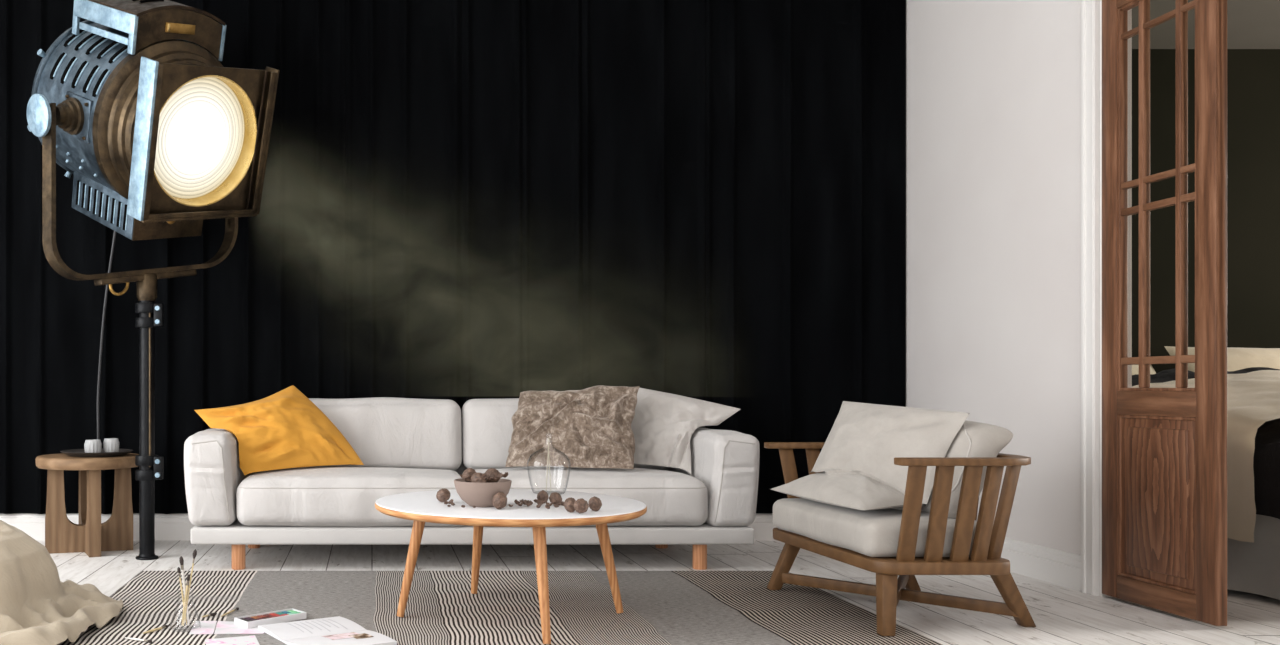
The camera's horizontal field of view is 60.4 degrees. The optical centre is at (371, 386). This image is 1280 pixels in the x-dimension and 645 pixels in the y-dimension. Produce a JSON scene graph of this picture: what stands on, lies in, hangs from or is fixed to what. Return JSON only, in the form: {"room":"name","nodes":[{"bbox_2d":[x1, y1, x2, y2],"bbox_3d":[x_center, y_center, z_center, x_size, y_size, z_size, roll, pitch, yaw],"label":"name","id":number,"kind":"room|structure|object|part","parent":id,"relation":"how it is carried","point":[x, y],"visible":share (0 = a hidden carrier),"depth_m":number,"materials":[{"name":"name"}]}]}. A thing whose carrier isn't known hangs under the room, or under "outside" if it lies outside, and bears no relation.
{"room":"living room","nodes":[
{"label":"living room","id":0,"kind":"room"},
{"bbox_2d":[38,541,1279,644],"bbox_3d":[1.900,0.870,1.950,10.600,0.100,10.300,0,0,0],"label":"floor","id":1,"kind":"structure","parent":0,"point":[1061,615],"depth_m":4.62,"materials":[{"name":"white wood"}]},
{"bbox_2d":[36,453,138,556],"bbox_3d":[-1.413,0.581,5.250,0.514,0.478,0.514,0,0,0],"label":"side table","id":2,"kind":"object","parent":1,"relation":"on","point":[91,536],"visible":0.83,"depth_m":5.18,"materials":[{"name":"brown wood"}]},
{"bbox_2d":[60,448,132,456],"bbox_3d":[-1.367,0.329,5.220,0.352,0.026,0.352,0,0,0],"label":"tray","id":3,"kind":"object","parent":2,"relation":"on","point":[73,452],"visible":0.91,"depth_m":5.11,"materials":[{"name":"grey metal"}]},
{"bbox_2d":[84,439,101,452],"bbox_3d":[-1.379,0.297,5.190,0.086,0.072,0.083,0,0,0],"label":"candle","id":4,"kind":"object","parent":3,"relation":"on","point":[91,445],"visible":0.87,"depth_m":5.16,"materials":[{"name":"white"}]},
{"bbox_2d":[103,438,118,451],"bbox_3d":[-1.301,0.295,5.240,0.082,0.076,0.079,0,0,0],"label":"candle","id":5,"kind":"object","parent":3,"relation":"on","point":[109,444],"visible":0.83,"depth_m":5.21,"materials":[{"name":"white"}]},
{"bbox_2d":[27,0,278,559],"bbox_3d":[-1.023,-0.543,4.997,1.229,2.726,1.130,0,0,24],"label":"spotlight","id":6,"kind":"object","parent":1,"relation":"on","point":[158,138],"visible":0.97,"depth_m":4.79,"materials":[{"name":"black metal"}]},
{"bbox_3d":[-1.457,-1.196,4.632,0.184,0.184,0.078,0,0,45],"label":"clamp knob","id":7,"kind":"part","parent":6,"relation":"part of","materials":[{"name":"metal"}]},
{"bbox_3d":[-1.376,-1.683,4.881,0.029,0.090,0.069,0,0,-25],"label":"post","id":8,"kind":"part","parent":6,"relation":"part of","materials":[{"name":"metal"}]},
{"bbox_3d":[-1.325,-1.218,4.741,0.255,0.249,0.049,0,0,41],"label":"pivot plate","id":9,"kind":"part","parent":6,"relation":"part of","materials":[{"name":"blue metal"}]},
{"bbox_3d":[-1.293,-0.879,5.039,0.563,0.381,0.040,0,0,41],"label":"panel","id":10,"kind":"part","parent":6,"relation":"part of","materials":[{"name":"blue metal"}]},
{"bbox_3d":[-1.206,-1.594,4.734,0.378,0.183,0.022,0,0,41],"label":"rail","id":11,"kind":"part","parent":6,"relation":"part of","materials":[{"name":"metal"}]},
{"bbox_3d":[-1.200,-1.667,4.711,0.491,0.270,0.031,0,0,41],"label":"rail","id":12,"kind":"part","parent":6,"relation":"part of","materials":[{"name":"metal"}]},
{"bbox_3d":[-1.053,-1.503,4.604,0.029,0.090,0.069,0,0,-25],"label":"post","id":13,"kind":"part","parent":6,"relation":"part of","materials":[{"name":"metal"}]},
{"bbox_3d":[-1.076,0.808,5.020,0.108,0.024,0.108,0,0,0],"label":"foot plate","id":14,"kind":"part","parent":6,"relation":"part of","materials":[{"name":"black metal"}]},
{"bbox_3d":[-1.054,-0.011,4.984,0.011,0.781,0.012,0,0,0],"label":"guide rod","id":15,"kind":"part","parent":6,"relation":"part of","materials":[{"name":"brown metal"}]},
{"bbox_3d":[-0.863,-1.614,4.729,0.022,0.065,0.164,0,0,45],"label":"name plate","id":16,"kind":"part","parent":6,"relation":"part of","materials":[{"name":"gold metal"}]},
{"bbox_3d":[-0.871,-1.671,5.075,0.378,0.183,0.022,0,0,41],"label":"rail","id":17,"kind":"part","parent":6,"relation":"part of","materials":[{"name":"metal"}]},
{"bbox_3d":[-0.753,-1.107,4.744,0.274,0.702,0.738,0,0,45],"label":"filter frame","id":18,"kind":"part","parent":6,"relation":"part of","materials":[{"name":"brown metal"}]},
{"bbox_3d":[-0.718,-1.580,4.945,0.029,0.090,0.069,0,0,-25],"label":"post","id":19,"kind":"part","parent":6,"relation":"part of","materials":[{"name":"metal"}]},
{"bbox_3d":[-0.864,-1.745,5.052,0.491,0.270,0.031,0,0,41],"label":"rail","id":20,"kind":"part","parent":6,"relation":"part of","materials":[{"name":"metal"}]},
{"bbox_2d":[184,397,759,569],"bbox_3d":[0.446,0.436,5.075,2.586,0.768,0.890,0,0,0],"label":"sofa","id":21,"kind":"object","parent":1,"relation":"on","point":[403,445],"visible":0.6,"depth_m":4.67,"materials":[{"name":"white fabric"}]},
{"bbox_3d":[-0.729,0.414,5.067,0.236,0.422,0.850,0,0,0],"label":"armrest","id":22,"kind":"part","parent":21,"relation":"part of","materials":[{"name":"white fabric"}]},
{"bbox_2d":[194,385,363,474],"bbox_3d":[-0.442,0.200,4.988,0.781,0.419,0.271,0,0,-24],"label":"throw pillow","id":23,"kind":"object","parent":21,"relation":"on","point":[284,429],"visible":1,"depth_m":4.92,"materials":[{"name":"yellow fabric"}]},
{"bbox_2d":[236,467,463,526],"bbox_3d":[-0.082,0.505,4.947,1.056,0.246,0.632,0,0,0],"label":"seat cushion","id":24,"kind":"object","parent":21,"relation":"on","point":[299,496],"depth_m":4.65,"materials":[{"name":"white fabric"}]},
{"bbox_3d":[0.445,0.395,5.487,2.490,0.470,0.065,0,0,0],"label":"backrest","id":25,"kind":"part","parent":21,"relation":"part of","materials":[{"name":"white fabric"}]},
{"bbox_2d":[308,397,461,469],"bbox_3d":[-0.079,0.238,5.312,1.062,0.371,0.246,0,0,0],"label":"cushion","id":26,"kind":"object","parent":21,"relation":"on","point":[392,432],"depth_m":5.21,"materials":[{"name":"white fabric"}]},
{"bbox_2d":[461,398,668,469],"bbox_3d":[0.978,0.240,5.314,1.046,0.369,0.241,0,0,0],"label":"cushion","id":27,"kind":"object","parent":21,"relation":"on","point":[486,424],"depth_m":5.22,"materials":[{"name":"white fabric"}]},
{"bbox_2d":[505,385,639,468],"bbox_3d":[0.955,0.184,4.983,0.602,0.383,0.310,0,0,16],"label":"throw pillow","id":28,"kind":"object","parent":21,"relation":"on","point":[590,427],"visible":0.99,"depth_m":4.93,"materials":[{"name":"beige fabric"}]},
{"bbox_2d":[475,467,707,526],"bbox_3d":[0.977,0.505,4.947,1.057,0.248,0.633,0,0,0],"label":"seat cushion","id":29,"kind":"object","parent":21,"relation":"on","point":[676,498],"depth_m":4.67,"materials":[{"name":"white fabric"}]},
{"bbox_2d":[631,388,739,475],"bbox_3d":[1.485,0.208,5.058,0.515,0.415,0.258,0,0,29],"label":"throw pillow","id":30,"kind":"object","parent":21,"relation":"on","point":[663,425],"visible":0.93,"depth_m":5.04,"materials":[{"name":"white fabric"}]},
{"bbox_3d":[1.621,0.415,5.069,0.235,0.426,0.848,0,0,0],"label":"armrest","id":31,"kind":"part","parent":21,"relation":"part of","materials":[{"name":"white fabric"}]},
{"bbox_2d":[58,571,942,644],"bbox_3d":[0.394,0.815,3.493,2.812,0.008,2.286,0,0,0],"label":"rug","id":32,"kind":"object","parent":1,"relation":"on","point":[660,607],"visible":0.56,"depth_m":3.86,"materials":[{"name":"grey fabric"}]},
{"bbox_2d":[125,637,151,642],"bbox_3d":[-0.746,0.804,3.346,0.116,0.010,0.011,0,0,29],"label":"paintbrush","id":33,"kind":"object","parent":32,"relation":"on","point":[137,639],"visible":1,"depth_m":3.34,"materials":[{"name":"white wood"}]},
{"bbox_3d":[-0.758,0.805,3.355,0.086,0.007,0.007,0,0,31],"label":"handle","id":34,"kind":"part","parent":33,"relation":"part of","materials":[{"name":"white wood"}]},
{"bbox_2d":[143,625,167,633],"bbox_3d":[-0.719,0.804,3.485,0.011,0.011,0.113,0,0,36],"label":"paintbrush","id":35,"kind":"object","parent":32,"relation":"on","point":[165,626],"visible":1,"depth_m":3.48,"materials":[{"name":"beige wood"}]},
{"bbox_3d":[-0.726,0.805,3.473,0.009,0.009,0.085,0,0,35],"label":"handle","id":36,"kind":"part","parent":35,"relation":"part of","materials":[{"name":"beige wood"}]},
{"bbox_2d":[189,621,216,633],"bbox_3d":[-0.565,0.809,3.534,0.078,0.001,0.195,0,0,-3],"label":"paper sheet","id":37,"kind":"object","parent":32,"relation":"on","point":[200,627],"visible":1,"depth_m":3.53,"materials":[{"name":"white paper"}]},
{"bbox_2d":[202,613,216,616],"bbox_3d":[-0.573,0.805,3.705,0.011,0.010,0.064,0,0,42],"label":"paintbrush","id":38,"kind":"object","parent":32,"relation":"on","point":[211,614],"visible":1,"depth_m":3.71,"materials":[{"name":"beige wood"}]},
{"bbox_2d":[221,607,238,616],"bbox_3d":[-0.509,0.804,3.755,0.011,0.010,0.132,0,0,22],"label":"paintbrush","id":39,"kind":"object","parent":32,"relation":"on","point":[237,608],"visible":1,"depth_m":3.75,"materials":[{"name":"beige wood"}]},
{"bbox_2d":[205,635,259,644],"bbox_3d":[-0.441,0.809,3.308,0.167,0.001,0.187,0,0,-13],"label":"paper sheet","id":40,"kind":"object","parent":32,"relation":"on","point":[242,640],"visible":1,"depth_m":3.33,"materials":[{"name":"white paper"}]},
{"bbox_2d":[214,621,263,633],"bbox_3d":[-0.432,0.809,3.534,0.201,0.001,0.191,0,0,0],"label":"paper sheet","id":41,"kind":"object","parent":32,"relation":"on","point":[223,627],"visible":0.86,"depth_m":3.50,"materials":[{"name":"white paper"}]},
{"bbox_2d":[234,608,305,628],"bbox_3d":[-0.349,0.796,3.618,0.241,0.022,0.085,0,0,-39],"label":"box","id":42,"kind":"object","parent":32,"relation":"on","point":[287,615],"visible":1,"depth_m":3.60,"materials":[{"name":"white paper"}]},
{"bbox_2d":[258,616,396,644],"bbox_3d":[-0.152,0.806,3.408,0.305,0.022,0.416,0,0,-28],"label":"magazine","id":43,"kind":"object","parent":32,"relation":"on","point":[338,630],"visible":1,"depth_m":3.41,"materials":[{"name":"white paper"}]},
{"bbox_2d":[322,632,358,639],"bbox_3d":[-0.093,0.799,3.368,0.116,0.006,0.086,0,0,-28],"label":"picture","id":44,"kind":"object","parent":43,"relation":"on","point":[325,635],"depth_m":3.36},
{"bbox_2d":[349,633,373,638],"bbox_3d":[-0.035,0.796,3.357,0.061,0.002,0.061,0,0,-28],"label":"picture","id":45,"kind":"object","parent":43,"relation":"on","point":[351,635],"depth_m":3.35,"materials":[{"name":"brown paper"}]},
{"bbox_2d":[375,489,646,643],"bbox_3d":[0.484,0.608,3.720,0.948,0.404,0.948,0,0,0],"label":"coffee table","id":46,"kind":"object","parent":32,"relation":"on","point":[421,507],"visible":0.92,"depth_m":3.49,"materials":[{"name":"white laminate"}]},
{"bbox_3d":[0.141,0.620,3.700,0.110,0.379,0.043,0,0,0],"label":"leg","id":47,"kind":"part","parent":46,"relation":"part of","materials":[{"name":"brown wood"}]},
{"bbox_2d":[436,488,449,501],"bbox_3d":[0.250,0.380,3.682,0.051,0.048,0.048,0,0,15],"label":"walnut","id":48,"kind":"object","parent":46,"relation":"on","point":[442,495],"visible":1,"depth_m":3.67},
{"bbox_3d":[0.411,0.620,4.076,0.043,0.379,0.114,0,0,-9],"label":"leg","id":49,"kind":"part","parent":46,"relation":"part of","materials":[{"name":"brown wood"}]},
{"bbox_2d":[454,478,511,506],"bbox_3d":[0.378,0.362,3.585,0.197,0.088,0.197,0,0,0],"label":"bowl","id":50,"kind":"object","parent":46,"relation":"on","point":[472,493],"visible":0.73,"depth_m":3.51,"materials":[{"name":"brown ceramic"}]},
{"bbox_2d":[462,468,475,481],"bbox_3d":[0.335,0.304,3.601,0.050,0.051,0.052,0,0,16],"label":"walnut","id":51,"kind":"object","parent":50,"relation":"in","point":[472,471],"visible":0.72,"depth_m":3.58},
{"bbox_2d":[471,472,486,482],"bbox_3d":[0.360,0.314,3.541,0.053,0.051,0.055,0,0,-3],"label":"walnut","id":52,"kind":"object","parent":50,"relation":"in","point":[476,477],"visible":0.7,"depth_m":3.52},
{"bbox_2d":[485,468,499,482],"bbox_3d":[0.413,0.305,3.599,0.054,0.055,0.061,0,0,45],"label":"walnut","id":53,"kind":"object","parent":50,"relation":"in","point":[492,471],"visible":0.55,"depth_m":3.58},
{"bbox_2d":[492,492,506,508],"bbox_3d":[0.424,0.377,3.486,0.051,0.058,0.051,0,0,31],"label":"walnut","id":54,"kind":"object","parent":46,"relation":"on","point":[499,501],"visible":1,"depth_m":3.47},
{"bbox_3d":[0.543,0.620,3.345,0.043,0.379,0.118,0,0,-9],"label":"leg","id":55,"kind":"part","parent":46,"relation":"part of","materials":[{"name":"brown wood"}]},
{"bbox_2d":[537,490,548,500],"bbox_3d":[0.596,0.383,3.665,0.040,0.047,0.040,0,0,37],"label":"walnut","id":56,"kind":"object","parent":46,"relation":"on","point":[541,495],"visible":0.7,"depth_m":3.65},
{"bbox_2d":[549,492,561,504],"bbox_3d":[0.628,0.383,3.588,0.043,0.045,0.043,0,0,-3],"label":"walnut","id":57,"kind":"object","parent":46,"relation":"on","point":[554,497],"visible":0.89,"depth_m":3.57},
{"bbox_2d":[564,497,575,511],"bbox_3d":[0.644,0.382,3.403,0.042,0.047,0.045,0,0,-9],"label":"walnut","id":58,"kind":"object","parent":46,"relation":"on","point":[568,504],"visible":0.79,"depth_m":3.39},
{"bbox_2d":[573,498,588,513],"bbox_3d":[0.667,0.380,3.349,0.050,0.049,0.049,0,0,-25],"label":"walnut","id":59,"kind":"object","parent":46,"relation":"on","point":[580,505],"visible":1,"depth_m":3.33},
{"bbox_2d":[588,496,601,510],"bbox_3d":[0.729,0.382,3.430,0.043,0.051,0.044,0,0,42],"label":"walnut","id":60,"kind":"object","parent":46,"relation":"on","point":[595,503],"visible":0.99,"depth_m":3.42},
{"bbox_3d":[0.843,0.620,3.752,0.114,0.379,0.043,0,0,0],"label":"leg","id":61,"kind":"part","parent":46,"relation":"part of","materials":[{"name":"brown wood"}]},
{"bbox_3d":[0.673,0.291,4.000,0.166,0.230,0.166,0,0,0],"label":"vase","id":62,"kind":"object","parent":46,"relation":"on","visible":0},
{"bbox_2d":[546,439,548,490],"bbox_3d":[0.669,0.295,4.002,0.014,0.205,0.003,0,0,-20],"label":"stem","id":63,"kind":"object","parent":62,"relation":"in","point":[548,439],"visible":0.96,"depth_m":4.00,"materials":[{"name":"beige"}]},
{"bbox_3d":[-0.625,0.744,3.517,0.104,0.132,0.104,0,0,0],"label":"flask","id":64,"kind":"object","parent":32,"relation":"on","visible":0},
{"bbox_2d":[177,567,186,624],"bbox_3d":[-0.636,0.700,3.516,0.010,0.199,0.040,0,0,36],"label":"paintbrush","id":65,"kind":"object","parent":64,"relation":"in","point":[178,568],"visible":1,"depth_m":3.51,"materials":[{"name":"beige wood"}]},
{"bbox_3d":[-0.632,0.716,3.517,0.006,0.166,0.033,0,0,39],"label":"handle","id":66,"kind":"part","parent":65,"relation":"part of","materials":[{"name":"beige wood"}]},
{"bbox_2d":[179,556,188,624],"bbox_3d":[-0.629,0.683,3.522,0.034,0.232,0.015,0,0,0],"label":"paintbrush","id":67,"kind":"object","parent":64,"relation":"in","point":[181,560],"visible":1,"depth_m":3.52,"materials":[{"name":"white wood"}]},
{"bbox_3d":[-0.626,0.705,3.521,0.027,0.189,0.010,0,0,0],"label":"handle","id":68,"kind":"part","parent":67,"relation":"part of","materials":[{"name":"white wood"}]},
{"bbox_2d":[182,574,189,624],"bbox_3d":[-0.624,0.712,3.516,0.032,0.174,0.010,0,0,18],"label":"paintbrush","id":69,"kind":"object","parent":64,"relation":"in","point":[188,575],"visible":1,"depth_m":3.51,"materials":[{"name":"beige wood"}]},
{"bbox_3d":[-0.626,0.730,3.517,0.026,0.139,0.009,0,0,18],"label":"handle","id":70,"kind":"part","parent":69,"relation":"part of","materials":[{"name":"beige wood"}]},
{"bbox_2d":[183,549,196,625],"bbox_3d":[-0.610,0.673,3.524,0.014,0.253,0.051,0,0,44],"label":"paintbrush","id":71,"kind":"object","parent":64,"relation":"in","point":[195,550],"visible":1,"depth_m":3.52,"materials":[{"name":"beige wood"}]},
{"bbox_3d":[-0.616,0.695,3.522,0.041,0.208,0.006,0,0,-40],"label":"handle","id":72,"kind":"part","parent":71,"relation":"part of","materials":[{"name":"beige wood"}]},
{"bbox_2d":[764,420,1035,635],"bbox_3d":[1.927,0.468,3.845,0.676,0.704,0.994,0,0,0],"label":"armchair","id":73,"kind":"object","parent":1,"relation":"on","point":[944,536],"visible":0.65,"depth_m":3.48,"materials":[{"name":"brown wood"}]},
{"bbox_3d":[1.656,0.711,4.214,0.135,0.200,0.054,0,0,0],"label":"leg","id":74,"kind":"part","parent":73,"relation":"part of","materials":[{"name":"brown wood"}]},
{"bbox_2d":[771,472,923,510],"bbox_3d":[1.764,0.371,3.855,0.310,0.116,0.711,0,0,-4],"label":"pillow","id":75,"kind":"object","parent":73,"relation":"on","point":[847,490],"visible":0.85,"depth_m":3.71,"materials":[{"name":"grey fabric"}]},
{"bbox_2d":[773,498,976,556],"bbox_3d":[1.827,0.503,3.849,0.451,0.138,0.762,0,0,0],"label":"seat cushion","id":76,"kind":"object","parent":73,"relation":"on","point":[836,530],"depth_m":3.65,"materials":[{"name":"grey fabric"}]},
{"bbox_3d":[1.692,0.711,3.451,0.068,0.200,0.084,0,0,0],"label":"leg","id":77,"kind":"part","parent":73,"relation":"part of","materials":[{"name":"brown wood"}]},
{"bbox_2d":[811,401,969,509],"bbox_3d":[1.840,0.240,3.794,0.214,0.371,0.602,0,0,-16],"label":"throw pillow","id":78,"kind":"object","parent":73,"relation":"on","point":[865,439],"visible":0.84,"depth_m":3.73,"materials":[{"name":"grey fabric"}]},
{"bbox_3d":[1.869,0.592,3.845,0.513,0.043,0.860,0,0,0],"label":"seat frame","id":79,"kind":"part","parent":73,"relation":"part of","materials":[{"name":"brown wood"}]},
{"bbox_3d":[1.895,0.240,3.845,0.550,0.024,0.996,0,0,0],"label":"arm rail","id":80,"kind":"part","parent":73,"relation":"part of","materials":[{"name":"brown wood"}]},
{"bbox_3d":[2.128,0.716,4.215,0.167,0.209,0.061,0,0,-15],"label":"leg","id":81,"kind":"part","parent":73,"relation":"part of","materials":[{"name":"brown wood"}]},
{"bbox_2d":[921,420,1012,518],"bbox_3d":[2.029,0.285,3.845,0.290,0.338,0.700,0,0,0],"label":"cushion","id":82,"kind":"object","parent":73,"relation":"on","point":[973,439],"depth_m":3.52,"materials":[{"name":"grey fabric"}]},
{"bbox_3d":[2.164,0.716,3.543,0.256,0.209,0.067,0,0,-33],"label":"leg","id":83,"kind":"part","parent":73,"relation":"part of","materials":[{"name":"brown wood"}]},
{"bbox_2d":[1227,514,1279,599],"bbox_3d":[4.367,0.390,4.770,2.105,0.860,2.283,0,0,0],"label":"bed","id":84,"kind":"object","parent":1,"relation":"on","point":[1252,567],"visible":0.02,"depth_m":4.00,"materials":[{"name":"grey fabric"}]},
{"bbox_2d":[1132,364,1155,374],"bbox_3d":[3.880,-0.015,5.567,0.700,0.271,0.226,0,0,0],"label":"bed pillow","id":85,"kind":"object","parent":84,"relation":"on","point":[1135,368],"visible":0.02,"depth_m":5.59,"materials":[{"name":"beige fabric"}]},
{"bbox_2d":[1132,367,1279,518],"bbox_3d":[4.310,0.194,4.552,1.985,0.590,1.614,0,0,0],"label":"duvet","id":86,"kind":"object","parent":84,"relation":"on","point":[1266,459],"visible":0.12,"depth_m":3.94,"materials":[{"name":"grey fabric"}]},
{"bbox_2d":[1132,370,1279,542],"bbox_3d":[4.215,0.249,4.316,1.922,0.662,0.893,0,0,0],"label":"throw blanket","id":87,"kind":"object","parent":86,"relation":"on","point":[1253,398],"visible":0.31,"depth_m":3.99,"materials":[{"name":"beige fabric"}]},
{"bbox_2d":[1164,346,1279,371],"bbox_3d":[4.650,-0.070,5.561,0.760,0.300,0.218,0,0,0],"label":"bed pillow","id":88,"kind":"object","parent":84,"relation":"on","point":[1237,358],"visible":0.27,"depth_m":5.55,"materials":[{"name":"beige fabric"}]},
{"bbox_2d":[906,0,1099,595],"bbox_3d":[2.913,-0.730,1.550,0.116,3.100,9.100,0,0,0],"label":"wall","id":89,"kind":"structure","parent":0,"point":[993,87],"depth_m":4.76,"materials":[{"name":"grey paint"}]},
{"bbox_2d":[1001,537,1080,591],"bbox_3d":[2.846,0.749,4.901,0.018,0.143,1.416,0,0,0],"label":"baseboard","id":90,"kind":"structure","parent":89,"relation":"attached to","point":[1050,565],"depth_m":4.44,"materials":[{"name":"white paint"}]},
{"bbox_2d":[1081,0,1098,595],"bbox_3d":[2.840,-0.468,3.534,0.030,2.575,1.312,0,0,0],"label":"trim","id":91,"kind":"structure","parent":89,"relation":"attached to","point":[1089,8],"depth_m":4.15,"materials":[{"name":"white paint"}]},
{"bbox_2d":[1100,0,1131,596],"bbox_3d":[2.913,-0.430,3.534,0.116,2.500,1.168,0,0,0],"label":"trim","id":92,"kind":"structure","parent":89,"relation":"attached to","point":[1130,10],"depth_m":4.11,"materials":[{"name":"white paint"}]},
{"bbox_2d":[1102,0,1226,625],"bbox_3d":[2.870,-0.406,3.825,0.040,2.428,0.557,0,0,0],"label":"door","id":93,"kind":"structure","parent":89,"relation":"in","point":[1164,450],"depth_m":3.75,"materials":[{"name":"red wood"}]},
{"bbox_3d":[2.870,-1.534,3.826,0.039,0.172,0.388,0,0,0],"label":"rail","id":94,"kind":"part","parent":93,"relation":"part of","materials":[{"name":"red wood"}]},
{"bbox_3d":[2.870,0.060,3.826,0.039,0.090,0.388,0,0,0],"label":"lock rail","id":95,"kind":"part","parent":93,"relation":"part of","materials":[{"name":"red wood"}]},
{"bbox_3d":[2.870,0.764,3.826,0.039,0.088,0.388,0,0,0],"label":"rail","id":96,"kind":"part","parent":93,"relation":"part of","materials":[{"name":"red wood"}]},
{"bbox_3d":[2.870,-0.364,3.826,0.032,2.168,0.388,0,0,0],"label":"moulding","id":97,"kind":"part","parent":93,"relation":"part of","materials":[{"name":"red wood"}]},
{"bbox_3d":[2.870,0.412,3.826,0.030,0.591,0.364,0,0,0],"label":"panel","id":98,"kind":"part","parent":93,"relation":"part of","materials":[{"name":"brown wood"}]},
{"bbox_2d":[1132,49,1279,372],"bbox_3d":[5.085,-0.730,6.025,4.229,3.100,0.150,0,0,0],"label":"wall","id":99,"kind":"structure","parent":0,"point":[1253,75],"depth_m":5.95,"materials":[{"name":"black paint"}]},
{"bbox_2d":[1132,0,1279,48],"bbox_3d":[5.085,-2.107,3.725,4.229,0.385,4.750,0,0,0],"label":"ceiling","id":100,"kind":"structure","parent":0,"point":[1251,24],"depth_m":5.58,"materials":[{"name":"beige paint"}]},
{"bbox_3d":[-0.272,-0.730,5.717,6.255,3.100,0.180,0,0,0],"label":"wall","id":101,"kind":"structure","parent":0,"visible":0},
{"bbox_2d":[0,513,777,540],"bbox_3d":[-0.172,0.749,5.618,6.055,0.143,0.018,0,0,0],"label":"baseboard","id":102,"kind":"structure","parent":101,"relation":"attached to","point":[177,526],"depth_m":5.61,"materials":[{"name":"white paint"}]},
{"bbox_3d":[-0.243,-2.340,1.313,6.313,0.120,9.027,0,0,0],"label":"ceiling","id":103,"kind":"structure","parent":0,"visible":0},
{"bbox_2d":[0,0,905,513],"bbox_3d":[-0.171,-0.798,5.589,6.038,2.944,0.057,0,0,0],"label":"curtain","id":104,"kind":"object","parent":103,"relation":"hanging from","point":[462,201],"visible":0.59,"depth_m":5.60,"materials":[{"name":"black fabric"}]},
{"bbox_3d":[-1.530,0.676,3.560,0.770,0.263,0.770,0,0,0],"label":"pouf","id":105,"kind":"object","parent":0,"visible":0},
{"bbox_2d":[0,520,123,644],"bbox_3d":[-1.533,0.623,3.549,1.309,0.364,1.293,0,0,0],"label":"throw blanket","id":106,"kind":"object","parent":105,"relation":"on","point":[37,608],"visible":1,"depth_m":3.45,"materials":[{"name":"beige fabric"}]}
]}

